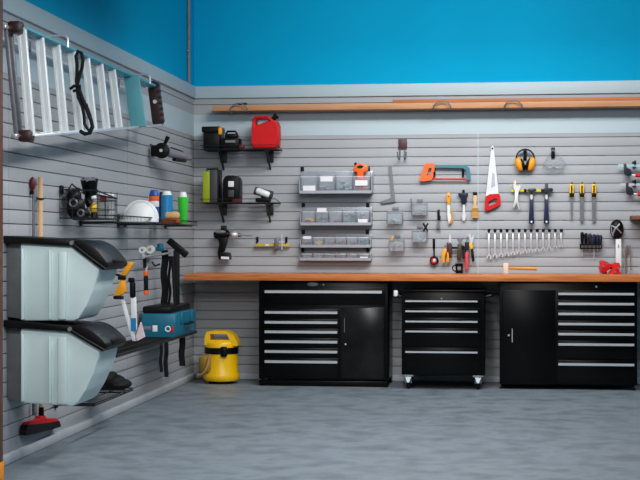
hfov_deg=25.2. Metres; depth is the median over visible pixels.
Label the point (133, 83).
step ladder
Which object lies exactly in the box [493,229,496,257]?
wrench
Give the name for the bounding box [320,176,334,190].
storage bin
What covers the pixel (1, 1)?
post
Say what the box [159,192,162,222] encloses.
bottle
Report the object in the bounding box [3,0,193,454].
wall
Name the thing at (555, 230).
wrench
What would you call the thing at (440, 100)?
hook
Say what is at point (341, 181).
storage bin
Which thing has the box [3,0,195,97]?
trim
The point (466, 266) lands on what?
screwdriver
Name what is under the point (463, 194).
gimlet
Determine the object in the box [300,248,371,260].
rack
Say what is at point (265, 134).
can
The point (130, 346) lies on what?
wire shelf
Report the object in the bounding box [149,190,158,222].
aerosol can
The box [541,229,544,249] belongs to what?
wrench
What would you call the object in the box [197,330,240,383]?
vacuum cleaner
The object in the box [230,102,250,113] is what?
hook
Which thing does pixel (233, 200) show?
block
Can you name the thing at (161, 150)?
grinder
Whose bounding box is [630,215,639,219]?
wooden shelf
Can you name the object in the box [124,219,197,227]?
wire shelf
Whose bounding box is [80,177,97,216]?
lantern
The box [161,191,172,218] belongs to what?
bottle
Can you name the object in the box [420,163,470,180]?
hacksaw
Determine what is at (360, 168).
gun
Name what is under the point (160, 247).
clamp
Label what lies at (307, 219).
storage bin
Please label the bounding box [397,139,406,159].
double hook
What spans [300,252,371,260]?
tray
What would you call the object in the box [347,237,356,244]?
storage bin
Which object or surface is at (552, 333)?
base cabinet
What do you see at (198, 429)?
floor
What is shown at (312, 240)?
rack
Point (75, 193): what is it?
mask
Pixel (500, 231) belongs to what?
wrench
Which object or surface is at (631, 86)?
trim
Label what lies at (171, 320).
tool case
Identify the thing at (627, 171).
clamp
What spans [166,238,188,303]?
squeegee
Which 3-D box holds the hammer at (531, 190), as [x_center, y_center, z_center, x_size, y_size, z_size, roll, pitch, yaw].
[1.744,-0.281,11.792,0.072,0.291,0.030,0,0,7]
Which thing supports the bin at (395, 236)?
attached to the wall at (237, 42)
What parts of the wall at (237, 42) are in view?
slat panel, slat panel, slat panel, slat panel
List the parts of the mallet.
handle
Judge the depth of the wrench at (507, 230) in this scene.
11.83 m
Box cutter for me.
[436,209,440,229]
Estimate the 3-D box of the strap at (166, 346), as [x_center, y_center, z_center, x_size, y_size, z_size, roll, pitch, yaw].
[-1.104,0.847,10.250,0.037,0.271,0.010,0,0,7]
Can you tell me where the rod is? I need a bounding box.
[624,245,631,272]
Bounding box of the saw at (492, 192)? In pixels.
[485,146,500,210]
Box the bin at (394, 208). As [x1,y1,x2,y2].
[389,207,402,223]
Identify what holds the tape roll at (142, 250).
on the tool rack at (148, 255)
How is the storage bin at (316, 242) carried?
in the rack at (312, 240)
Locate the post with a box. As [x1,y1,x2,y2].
[0,0,3,479]
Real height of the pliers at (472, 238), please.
0.237 m
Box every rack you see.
[144,251,172,261]
[299,167,373,193]
[300,203,372,225]
[300,230,371,247]
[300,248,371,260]
[511,189,542,191]
[579,244,601,248]
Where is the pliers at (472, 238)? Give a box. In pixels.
[469,234,474,261]
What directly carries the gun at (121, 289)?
hanging from the wall at (154, 32)
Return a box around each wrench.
[486,229,491,258]
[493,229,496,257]
[499,229,502,256]
[505,229,508,255]
[511,229,514,254]
[517,229,520,253]
[523,229,526,252]
[529,229,532,251]
[535,229,538,250]
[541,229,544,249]
[547,229,550,248]
[553,229,556,247]
[560,229,562,246]
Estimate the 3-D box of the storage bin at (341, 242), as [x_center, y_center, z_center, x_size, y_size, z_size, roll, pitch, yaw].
[0.179,0.002,11.978,0.087,0.101,0.095,0,0,7]
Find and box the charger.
[222,130,241,148]
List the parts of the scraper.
handle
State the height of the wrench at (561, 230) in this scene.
0.156 m
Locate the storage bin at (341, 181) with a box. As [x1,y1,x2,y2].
[336,176,351,189]
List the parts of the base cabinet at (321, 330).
drawer, drawer, drawer, drawer, drawer, drawer, handle, handle, handle, handle, handle, handle, drawer, handle, door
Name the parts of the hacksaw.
handle, blade, frame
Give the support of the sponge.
on the folded cloth
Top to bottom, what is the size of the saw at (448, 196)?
0.261 m
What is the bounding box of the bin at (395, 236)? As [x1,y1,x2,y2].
[389,235,403,248]
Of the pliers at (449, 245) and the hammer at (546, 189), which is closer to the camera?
the hammer at (546, 189)
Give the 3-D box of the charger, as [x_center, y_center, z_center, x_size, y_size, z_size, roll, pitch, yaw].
[-0.737,-0.839,11.978,0.144,0.155,0.152,0,0,7]
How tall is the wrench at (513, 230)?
0.221 m
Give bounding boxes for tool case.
[142,302,195,337]
[203,168,221,202]
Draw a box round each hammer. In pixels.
[527,188,535,223]
[543,184,552,223]
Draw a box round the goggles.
[543,147,564,168]
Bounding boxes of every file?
[569,182,573,219]
[579,182,583,221]
[591,182,595,221]
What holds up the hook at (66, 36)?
attached to the wall at (154, 32)
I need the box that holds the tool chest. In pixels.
[393,288,492,388]
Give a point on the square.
(392, 199)
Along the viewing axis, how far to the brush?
11.86 m
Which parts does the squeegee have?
handle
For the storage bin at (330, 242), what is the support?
in the rack at (312, 240)
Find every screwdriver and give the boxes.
[464,250,468,269]
[580,232,583,256]
[584,233,587,243]
[588,233,591,243]
[592,234,595,243]
[596,234,598,250]
[599,235,601,249]
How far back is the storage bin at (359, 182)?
11.85 m
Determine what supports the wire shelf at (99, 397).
attached to the wall at (154, 32)
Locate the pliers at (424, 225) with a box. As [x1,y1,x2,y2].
[423,223,427,231]
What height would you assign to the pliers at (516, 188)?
0.245 m
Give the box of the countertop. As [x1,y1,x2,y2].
[184,272,639,281]
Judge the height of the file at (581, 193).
0.324 m
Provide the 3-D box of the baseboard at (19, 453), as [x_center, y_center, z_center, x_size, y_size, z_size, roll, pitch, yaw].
[-1.921,1.155,5.490,0.064,0.050,13.478,0,0,7]
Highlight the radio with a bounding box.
[223,175,242,201]
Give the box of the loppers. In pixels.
[120,278,144,340]
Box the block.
[232,199,241,201]
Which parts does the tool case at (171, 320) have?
lid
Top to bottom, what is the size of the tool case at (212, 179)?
0.289 m
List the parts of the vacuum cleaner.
hose bulb, tank, carry handle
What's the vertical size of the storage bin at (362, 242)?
0.101 m
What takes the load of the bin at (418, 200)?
attached to the wall at (237, 42)
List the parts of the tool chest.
handle, handle, handle, handle, handle, drawer, drawer, drawer, drawer, drawer, lid, handle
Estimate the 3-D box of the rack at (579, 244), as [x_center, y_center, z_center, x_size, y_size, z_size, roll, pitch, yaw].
[2.223,0.052,11.745,0.177,0.043,0.075,0,0,7]
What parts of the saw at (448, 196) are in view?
handle, blade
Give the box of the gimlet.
[458,190,467,220]
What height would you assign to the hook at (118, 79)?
0.100 m
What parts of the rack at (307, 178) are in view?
plate, plate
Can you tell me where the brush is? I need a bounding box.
[472,192,478,217]
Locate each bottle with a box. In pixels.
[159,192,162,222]
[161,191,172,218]
[178,192,187,223]
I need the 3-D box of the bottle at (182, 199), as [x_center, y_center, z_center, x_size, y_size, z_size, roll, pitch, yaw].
[-1.054,-0.244,11.003,0.082,0.251,0.082,0,0,7]
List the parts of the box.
lid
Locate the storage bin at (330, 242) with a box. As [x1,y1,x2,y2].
[324,237,334,244]
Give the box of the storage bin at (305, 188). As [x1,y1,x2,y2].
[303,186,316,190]
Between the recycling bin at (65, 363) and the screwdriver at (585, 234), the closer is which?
the recycling bin at (65, 363)
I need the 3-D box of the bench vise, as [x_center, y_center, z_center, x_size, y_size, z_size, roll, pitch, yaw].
[2.351,0.226,11.604,0.178,0.122,0.123,0,0,7]
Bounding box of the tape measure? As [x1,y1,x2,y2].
[430,238,438,264]
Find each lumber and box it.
[213,100,639,111]
[393,97,639,102]
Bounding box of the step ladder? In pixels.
[3,21,164,141]
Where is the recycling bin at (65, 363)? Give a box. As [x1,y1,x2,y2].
[3,318,125,405]
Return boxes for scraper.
[457,238,463,259]
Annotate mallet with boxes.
[503,263,536,273]
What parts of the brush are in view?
handle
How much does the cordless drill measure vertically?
0.294 m
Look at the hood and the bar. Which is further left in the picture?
the hood
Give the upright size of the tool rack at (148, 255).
0.090 m
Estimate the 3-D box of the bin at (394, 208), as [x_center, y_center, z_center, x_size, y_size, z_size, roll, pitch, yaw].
[0.627,-0.203,11.925,0.134,0.146,0.115,0,0,7]
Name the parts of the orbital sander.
plate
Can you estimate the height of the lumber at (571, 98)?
0.030 m
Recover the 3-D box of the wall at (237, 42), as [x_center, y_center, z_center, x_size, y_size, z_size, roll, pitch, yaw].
[2.109,-1.120,11.871,6.700,4.600,0.152,0,0,7]
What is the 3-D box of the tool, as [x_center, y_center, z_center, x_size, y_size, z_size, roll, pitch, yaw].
[-1.599,0.310,7.941,0.041,1.323,0.040,0,0,7]
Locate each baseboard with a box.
[3,373,196,465]
[195,372,639,383]
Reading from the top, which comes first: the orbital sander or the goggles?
the goggles
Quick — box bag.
[100,371,131,389]
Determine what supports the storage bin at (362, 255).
in the rack at (303, 253)
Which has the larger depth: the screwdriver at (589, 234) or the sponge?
the screwdriver at (589, 234)
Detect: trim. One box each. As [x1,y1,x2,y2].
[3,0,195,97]
[194,80,639,98]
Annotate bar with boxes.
[610,219,623,271]
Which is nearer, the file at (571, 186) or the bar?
the bar
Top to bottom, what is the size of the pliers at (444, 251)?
0.157 m
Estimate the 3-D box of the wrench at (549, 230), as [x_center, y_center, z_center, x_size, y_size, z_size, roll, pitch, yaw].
[1.891,-0.006,11.802,0.030,0.172,0.044,0,0,7]
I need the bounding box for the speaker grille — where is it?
[228,190,233,196]
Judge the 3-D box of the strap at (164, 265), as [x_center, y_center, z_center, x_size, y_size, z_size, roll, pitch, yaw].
[-1.162,0.282,10.689,0.062,0.415,0.012,0,0,7]
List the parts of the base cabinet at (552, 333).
door, drawer, handle, drawer, handle, drawer, handle, drawer, handle, drawer, handle, drawer, handle, drawer, handle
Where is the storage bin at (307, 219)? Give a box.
[305,218,314,221]
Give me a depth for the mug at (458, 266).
11.75 m
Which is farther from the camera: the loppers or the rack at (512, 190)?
the rack at (512, 190)
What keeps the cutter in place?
hanging from the wall at (237, 42)
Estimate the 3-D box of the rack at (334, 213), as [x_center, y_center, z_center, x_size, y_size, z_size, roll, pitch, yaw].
[0.136,-0.218,11.973,0.602,0.192,0.144,0,0,7]
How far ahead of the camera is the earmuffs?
11.78 m
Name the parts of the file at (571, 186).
handle, blade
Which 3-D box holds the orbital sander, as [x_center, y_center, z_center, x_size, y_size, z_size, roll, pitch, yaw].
[-0.472,-0.381,11.917,0.168,0.132,0.094,0,0,7]
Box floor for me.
[3,379,639,479]
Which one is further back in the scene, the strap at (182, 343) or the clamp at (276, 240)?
the clamp at (276, 240)
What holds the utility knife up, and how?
hanging from the tool rack at (148, 255)
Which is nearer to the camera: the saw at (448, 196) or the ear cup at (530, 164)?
the ear cup at (530, 164)
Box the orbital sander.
[253,187,273,201]
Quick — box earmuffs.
[515,149,535,170]
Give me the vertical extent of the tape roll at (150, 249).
0.060 m
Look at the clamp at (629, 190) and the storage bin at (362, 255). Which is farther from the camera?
the storage bin at (362, 255)
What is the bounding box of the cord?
[69,50,93,135]
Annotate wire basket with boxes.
[59,185,117,219]
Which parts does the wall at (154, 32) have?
slat panel, slat panel, slat panel, slat panel, slat panel, slat panel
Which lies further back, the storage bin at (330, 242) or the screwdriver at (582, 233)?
the storage bin at (330, 242)
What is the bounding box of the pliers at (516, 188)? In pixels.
[513,181,519,209]
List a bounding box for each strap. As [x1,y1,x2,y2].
[159,344,162,371]
[160,250,168,303]
[163,342,168,376]
[167,256,171,303]
[178,337,185,365]
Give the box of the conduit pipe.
[186,0,189,82]
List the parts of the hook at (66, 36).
wall plate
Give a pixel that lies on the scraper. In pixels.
(459, 248)
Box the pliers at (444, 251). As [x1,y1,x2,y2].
[441,245,448,262]
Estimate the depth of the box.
11.91 m
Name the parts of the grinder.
handle, motor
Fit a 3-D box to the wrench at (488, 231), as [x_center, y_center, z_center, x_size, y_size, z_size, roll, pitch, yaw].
[1.402,0.034,11.864,0.042,0.254,0.044,0,0,7]
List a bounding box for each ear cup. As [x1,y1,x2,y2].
[515,157,524,170]
[525,157,535,170]
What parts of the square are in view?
blade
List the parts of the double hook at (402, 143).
wall plate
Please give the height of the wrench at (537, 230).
0.189 m
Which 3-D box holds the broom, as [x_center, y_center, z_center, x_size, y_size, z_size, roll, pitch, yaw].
[-1.570,0.367,8.042,0.041,1.444,0.625,0,0,7]
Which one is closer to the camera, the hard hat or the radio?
the hard hat
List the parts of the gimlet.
handle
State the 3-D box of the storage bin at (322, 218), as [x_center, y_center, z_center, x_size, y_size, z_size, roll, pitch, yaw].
[0.023,-0.203,11.982,0.106,0.141,0.126,0,0,7]
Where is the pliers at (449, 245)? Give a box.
[447,234,451,257]
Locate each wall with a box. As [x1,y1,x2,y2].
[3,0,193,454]
[192,0,639,377]
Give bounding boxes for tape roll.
[139,247,145,258]
[146,245,154,253]
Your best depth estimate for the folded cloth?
10.46 m
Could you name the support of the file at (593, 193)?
attached to the wall at (237, 42)
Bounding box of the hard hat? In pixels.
[119,200,158,221]
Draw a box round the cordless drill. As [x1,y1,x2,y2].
[213,226,251,259]
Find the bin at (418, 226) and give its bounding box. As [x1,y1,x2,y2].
[412,225,426,241]
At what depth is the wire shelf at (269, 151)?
12.02 m
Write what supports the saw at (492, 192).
hanging from the wall at (237, 42)
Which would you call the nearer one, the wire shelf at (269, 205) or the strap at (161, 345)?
the strap at (161, 345)
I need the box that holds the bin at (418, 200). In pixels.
[411,199,426,214]
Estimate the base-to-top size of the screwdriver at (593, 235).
0.197 m
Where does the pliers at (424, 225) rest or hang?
attached to the bin at (418, 226)
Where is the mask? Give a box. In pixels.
[66,183,89,220]
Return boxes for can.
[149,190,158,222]
[251,113,280,148]
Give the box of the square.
[381,166,395,203]
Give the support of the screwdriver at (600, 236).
in the rack at (579, 244)
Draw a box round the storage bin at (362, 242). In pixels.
[358,237,368,244]
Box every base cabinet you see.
[259,281,391,386]
[499,281,636,389]
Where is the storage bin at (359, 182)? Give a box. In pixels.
[353,176,369,189]
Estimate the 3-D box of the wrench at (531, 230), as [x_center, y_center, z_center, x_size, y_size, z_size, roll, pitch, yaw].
[1.745,0.006,11.821,0.033,0.197,0.044,0,0,7]
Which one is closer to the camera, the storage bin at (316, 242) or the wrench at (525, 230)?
the wrench at (525, 230)
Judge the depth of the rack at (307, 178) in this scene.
12.03 m
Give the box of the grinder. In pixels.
[150,136,191,162]
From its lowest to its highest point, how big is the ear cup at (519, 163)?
0.115 m
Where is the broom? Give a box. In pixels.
[19,177,60,434]
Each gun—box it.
[113,262,134,298]
[353,162,367,189]
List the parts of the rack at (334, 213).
plate, plate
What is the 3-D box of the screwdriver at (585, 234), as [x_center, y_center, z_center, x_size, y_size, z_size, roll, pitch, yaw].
[2.183,0.011,11.737,0.031,0.141,0.032,0,0,7]
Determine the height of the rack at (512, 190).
0.026 m
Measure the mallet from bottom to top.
0.088 m
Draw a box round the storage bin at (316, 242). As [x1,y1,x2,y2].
[313,237,323,244]
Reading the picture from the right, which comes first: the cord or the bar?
the bar
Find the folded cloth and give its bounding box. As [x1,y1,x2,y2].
[162,218,180,223]
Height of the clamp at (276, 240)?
0.135 m
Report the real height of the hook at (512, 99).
0.096 m
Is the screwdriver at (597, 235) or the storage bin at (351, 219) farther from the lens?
the storage bin at (351, 219)
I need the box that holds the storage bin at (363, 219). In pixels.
[358,211,368,221]
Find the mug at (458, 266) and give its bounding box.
[452,263,462,272]
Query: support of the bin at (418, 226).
hanging from the wall at (237, 42)
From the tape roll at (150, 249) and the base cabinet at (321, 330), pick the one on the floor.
the base cabinet at (321, 330)
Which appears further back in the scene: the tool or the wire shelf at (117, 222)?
the wire shelf at (117, 222)
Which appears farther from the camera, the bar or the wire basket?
the bar
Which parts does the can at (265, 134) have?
embossed panel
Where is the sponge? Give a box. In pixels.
[165,212,179,217]
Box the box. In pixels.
[202,126,224,148]
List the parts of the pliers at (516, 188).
arm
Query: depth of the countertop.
11.40 m
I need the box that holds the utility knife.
[143,258,159,294]
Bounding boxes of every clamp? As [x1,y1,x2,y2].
[156,243,163,250]
[274,234,282,249]
[618,160,639,177]
[620,179,639,196]
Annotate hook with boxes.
[28,35,68,51]
[117,74,150,87]
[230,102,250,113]
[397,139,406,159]
[432,100,451,111]
[503,99,522,110]
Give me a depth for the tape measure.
11.90 m
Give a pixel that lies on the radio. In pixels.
(232, 184)
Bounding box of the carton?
[98,194,113,217]
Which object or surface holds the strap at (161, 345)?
hanging from the wire shelf at (130, 346)
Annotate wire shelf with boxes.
[53,388,132,407]
[78,214,154,226]
[115,331,197,357]
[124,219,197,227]
[200,144,282,169]
[200,198,280,222]
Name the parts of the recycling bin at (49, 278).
panel, lid, edge trim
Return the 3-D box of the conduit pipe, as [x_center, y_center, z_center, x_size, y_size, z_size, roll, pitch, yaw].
[-1.094,-2.354,11.911,0.030,2.092,0.060,0,0,7]
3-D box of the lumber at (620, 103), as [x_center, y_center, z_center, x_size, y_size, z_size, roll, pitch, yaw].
[1.351,-1.107,11.792,4.520,0.048,0.140,0,0,7]
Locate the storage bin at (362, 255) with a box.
[359,254,368,257]
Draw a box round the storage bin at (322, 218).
[317,208,328,221]
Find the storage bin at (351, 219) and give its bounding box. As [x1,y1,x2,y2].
[345,213,354,221]
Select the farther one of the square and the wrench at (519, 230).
the square
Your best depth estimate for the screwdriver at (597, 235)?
11.71 m
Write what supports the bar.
on the countertop
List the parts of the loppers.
arm, blade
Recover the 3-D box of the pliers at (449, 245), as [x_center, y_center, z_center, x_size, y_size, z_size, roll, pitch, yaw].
[1.073,0.048,11.863,0.044,0.203,0.020,0,0,7]
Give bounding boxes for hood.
[80,177,97,194]
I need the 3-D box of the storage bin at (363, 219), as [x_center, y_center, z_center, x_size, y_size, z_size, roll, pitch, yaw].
[0.363,-0.203,11.939,0.106,0.141,0.126,0,0,7]
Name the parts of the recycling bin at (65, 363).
panel, lid, edge trim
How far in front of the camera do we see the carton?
8.87 m
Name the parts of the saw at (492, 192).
blade, handle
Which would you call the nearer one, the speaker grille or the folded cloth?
the folded cloth
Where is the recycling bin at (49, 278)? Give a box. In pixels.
[3,236,126,320]
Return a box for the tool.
[29,177,35,414]
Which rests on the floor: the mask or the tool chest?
the tool chest
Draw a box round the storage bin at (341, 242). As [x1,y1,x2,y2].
[336,237,345,244]
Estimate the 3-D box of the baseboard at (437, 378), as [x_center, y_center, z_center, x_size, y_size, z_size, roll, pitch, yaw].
[2.101,1.155,11.804,6.400,0.050,0.056,0,0,7]
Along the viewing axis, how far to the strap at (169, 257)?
10.68 m
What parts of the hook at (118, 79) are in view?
hook rod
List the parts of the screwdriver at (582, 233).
handle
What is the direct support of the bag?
on the wire shelf at (99, 397)
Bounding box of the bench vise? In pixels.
[598,260,620,273]

